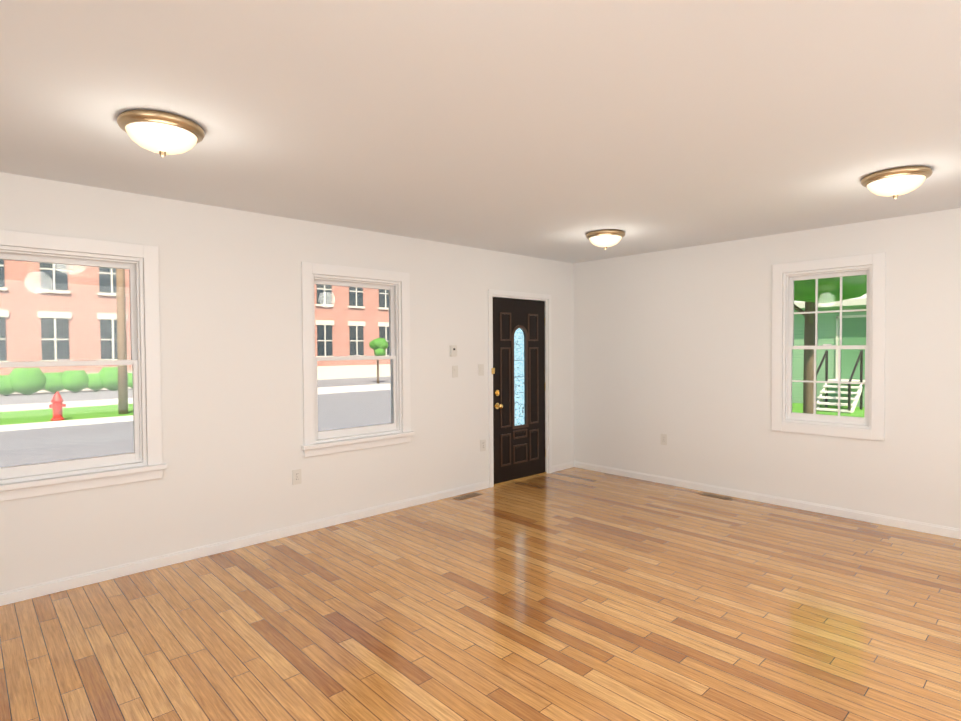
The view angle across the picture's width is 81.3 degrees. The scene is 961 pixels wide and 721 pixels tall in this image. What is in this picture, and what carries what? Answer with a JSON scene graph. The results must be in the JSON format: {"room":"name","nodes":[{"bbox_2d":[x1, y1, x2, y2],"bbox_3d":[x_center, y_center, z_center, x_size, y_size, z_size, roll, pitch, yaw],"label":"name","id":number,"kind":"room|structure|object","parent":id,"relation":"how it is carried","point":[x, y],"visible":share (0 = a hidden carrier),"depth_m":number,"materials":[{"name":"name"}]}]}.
{"room":"empty living room","nodes":[
{"label":"empty living room","id":0,"kind":"room"},
{"bbox_2d":[0,172,573,591],"bbox_3d":[-1.810,0.142,4.084,8.168,2.450,0.150,-2,2,-43],"label":"wall","id":1,"kind":"structure","parent":0,"point":[230,308],"depth_m":4.10,"materials":[{"name":"paint"}]},
{"bbox_2d":[0,230,166,501],"bbox_3d":[-2.532,0.024,3.402,1.047,1.525,0.240,-2,2,-43],"label":"window","id":2,"kind":"structure","parent":1,"relation":"in","point":[145,346],"depth_m":3.51,"materials":[{"name":"paint"}]},
{"bbox_2d":[0,461,573,605],"bbox_3d":[-1.746,1.320,4.049,7.868,0.075,0.014,-2,2,-43],"label":"baseboard","id":3,"kind":"structure","parent":1,"relation":"attached to","point":[49,587],"depth_m":3.94,"materials":[{"name":"paint"}]},
{"bbox_2d":[292,469,301,484],"bbox_3d":[-1.425,0.904,4.346,0.072,0.115,0.008,-2,2,-43],"label":"electrical outlet","id":4,"kind":"object","parent":1,"relation":"attached to","point":[296,477],"visible":1,"depth_m":4.34,"materials":[{"name":"white plastic"}]},
{"bbox_2d":[301,262,414,456],"bbox_3d":[-1.066,-0.015,4.768,1.060,1.525,0.240,-2,2,-43],"label":"window","id":5,"kind":"structure","parent":1,"relation":"in","point":[398,426],"depth_m":4.74,"materials":[{"name":"paint"}]},
{"bbox_2d":[449,345,456,356],"bbox_3d":[-0.260,-0.092,5.408,0.085,0.110,0.022,-2,2,-43],"label":"thermostat","id":6,"kind":"object","parent":1,"relation":"attached to","point":[453,350],"visible":1,"depth_m":5.39,"materials":[{"name":"white plastic"}]},
{"bbox_2d":[452,366,457,377],"bbox_3d":[-0.244,0.107,5.433,0.072,0.115,0.011,-2,2,-43],"label":"switch plate","id":7,"kind":"object","parent":1,"relation":"attached to","point":[454,371],"visible":1,"depth_m":5.43,"materials":[{"name":"white plastic"}]},
{"bbox_2d":[478,364,483,375],"bbox_3d":[0.008,0.096,5.668,0.072,0.115,0.011,-2,2,-43],"label":"switch plate","id":8,"kind":"object","parent":1,"relation":"attached to","point":[480,369],"visible":1,"depth_m":5.66,"materials":[{"name":"white plastic"}]},
{"bbox_2d":[480,439,485,451],"bbox_3d":[0.027,0.865,5.700,0.072,0.115,0.008,-2,2,-43],"label":"electrical outlet","id":9,"kind":"object","parent":1,"relation":"attached to","point":[482,445],"visible":1,"depth_m":5.70,"materials":[{"name":"white plastic"}]},
{"bbox_2d":[488,289,551,487],"bbox_3d":[0.411,0.280,6.115,0.990,2.038,0.206,-2,2,-43],"label":"door","id":10,"kind":"structure","parent":1,"relation":"in","point":[520,387],"depth_m":6.11,"materials":[{"name":"paint"}]},
{"bbox_2d":[0,467,960,720],"bbox_3d":[0.398,1.452,1.753,8.168,0.120,6.600,-2,2,-43],"label":"floor","id":11,"kind":"structure","parent":0,"point":[574,594],"depth_m":2.93,"materials":[{"name":"brown wood"}]},
{"bbox_2d":[453,492,482,499],"bbox_3d":[-0.121,1.315,5.424,0.300,0.004,0.100,-2,2,-43],"label":"floor vent","id":12,"kind":"object","parent":11,"relation":"in","point":[467,496],"visible":1,"depth_m":5.41,"materials":[{"name":"brown wood"}]},
{"bbox_2d":[699,492,733,499],"bbox_3d":[2.259,1.300,5.361,0.100,0.004,0.300,-2,2,-43],"label":"floor vent","id":13,"kind":"object","parent":11,"relation":"in","point":[716,496],"visible":1,"depth_m":5.35,"materials":[{"name":"brown wood"}]},
{"bbox_2d":[0,0,960,262],"bbox_3d":[0.381,-1.107,1.698,8.168,0.120,6.600,-2,2,-43],"label":"ceiling","id":14,"kind":"structure","parent":0,"point":[556,130],"depth_m":2.37,"materials":[{"name":"paint"}]},
{"bbox_2d":[117,109,204,156],"bbox_3d":[-1.419,-0.979,2.497,0.340,0.145,0.340,-2,2,-43],"label":"ceiling light","id":15,"kind":"object","parent":14,"relation":"attached to","point":[162,134],"visible":1,"depth_m":2.40,"materials":[{"name":"white glass"}]},
{"bbox_2d":[586,229,624,249],"bbox_3d":[1.100,-1.048,4.927,0.340,0.145,0.340,-2,2,-43],"label":"ceiling light","id":16,"kind":"object","parent":14,"relation":"attached to","point":[605,238],"visible":1,"depth_m":4.82,"materials":[{"name":"white glass"}]},
{"bbox_2d":[861,166,932,198],"bbox_3d":[2.444,-1.022,3.296,0.340,0.145,0.340,-2,2,-43],"label":"ceiling light","id":17,"kind":"object","parent":14,"relation":"attached to","point":[895,183],"visible":0.98,"depth_m":3.21,"materials":[{"name":"white glass"}]},
{"bbox_2d":[573,208,960,528],"bbox_3d":[3.321,0.095,4.459,0.150,2.440,6.300,-2,2,-43],"label":"wall","id":18,"kind":"structure","parent":0,"point":[675,345],"depth_m":5.20,"materials":[{"name":"paint"}]},
{"bbox_2d":[661,434,666,444],"bbox_3d":[1.921,0.827,5.865,0.008,0.115,0.072,-2,2,-43],"label":"electrical outlet","id":19,"kind":"object","parent":18,"relation":"attached to","point":[663,439],"visible":1,"depth_m":5.86,"materials":[{"name":"white plastic"}]},
{"bbox_2d":[574,461,960,538],"bbox_3d":[3.274,1.279,4.423,0.014,0.075,6.285,-2,2,-43],"label":"baseboard","id":20,"kind":"structure","parent":18,"relation":"attached to","point":[945,531],"depth_m":4.97,"materials":[{"name":"paint"}]},
{"bbox_2d":[772,252,885,440],"bbox_3d":[2.995,-0.113,4.819,0.209,1.498,0.843,-2,2,-43],"label":"window","id":21,"kind":"structure","parent":18,"relation":"in","point":[871,422],"depth_m":4.75,"materials":[{"name":"paint"}]},
{"label":"outside","id":22,"kind":"structure","parent":0,"visible":0},
{"bbox_2d":[0,376,390,467],"bbox_3d":[-2.279,1.682,24.084,150.000,0.300,110.000,-2,2,-43],"label":"ground","id":23,"kind":"structure","parent":22,"point":[67,443],"depth_m":14.86,"materials":[{"name":"grey asphalt"}]},
{"bbox_2d":[0,367,132,395],"bbox_3d":[-30.397,1.256,17.845,37.781,1.380,1.231,-2,2,-43],"label":"hedge","id":24,"kind":"object","parent":23,"relation":"on","point":[44,377],"depth_m":26.83,"materials":[{"name":"green plant"}]},
{"bbox_2d":[0,259,389,393],"bbox_3d":[-12.520,-6.619,45.826,105.400,15.500,14.450,-2,2,-43],"label":"brick building","id":25,"kind":"structure","parent":23,"relation":"on","point":[35,302],"depth_m":29.07,"materials":[{"name":"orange brick"}]},
{"bbox_2d":[369,338,388,382],"bbox_3d":[-6.057,-0.002,33.339,1.090,2.719,1.234,-2,2,-43],"label":"tree","id":26,"kind":"object","parent":23,"relation":"on","point":[373,345],"depth_m":33.00,"materials":[{"name":"green plant"}]},
{"bbox_2d":[0,384,864,430],"bbox_3d":[-0.138,1.654,14.455,100.000,0.140,31.000,-2,2,-43],"label":"lawn","id":27,"kind":"structure","parent":23,"relation":"on","point":[17,420],"depth_m":17.38,"materials":[{"name":"green plant"}]},
{"bbox_2d":[49,391,65,420],"bbox_3d":[-11.843,1.270,15.674,0.380,0.810,0.360,-2,2,-43],"label":"fire hydrant","id":28,"kind":"object","parent":27,"relation":"on","point":[58,415],"depth_m":15.60,"materials":[{"name":"red metal"}]},
{"bbox_2d":[116,269,127,413],"bbox_3d":[-11.007,-3.362,17.094,1.900,10.000,0.260,-2,2,-43],"label":"pole","id":29,"kind":"object","parent":27,"relation":"on","point":[122,326],"depth_m":17.07,"materials":[{"name":"brown wood"}]},
{"bbox_2d":[792,293,866,412],"bbox_3d":[13.735,-1.571,21.537,11.830,6.100,14.300,-2,2,-43],"label":"house","id":30,"kind":"structure","parent":27,"relation":"on","point":[832,356],"depth_m":18.32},
{"bbox_2d":[794,275,866,413],"bbox_3d":[6.372,-0.998,10.402,3.178,5.370,2.674,-2,2,-43],"label":"tree","id":31,"kind":"object","parent":27,"relation":"on","point":[824,297],"depth_m":9.79,"materials":[{"name":"green plant"}]}
]}

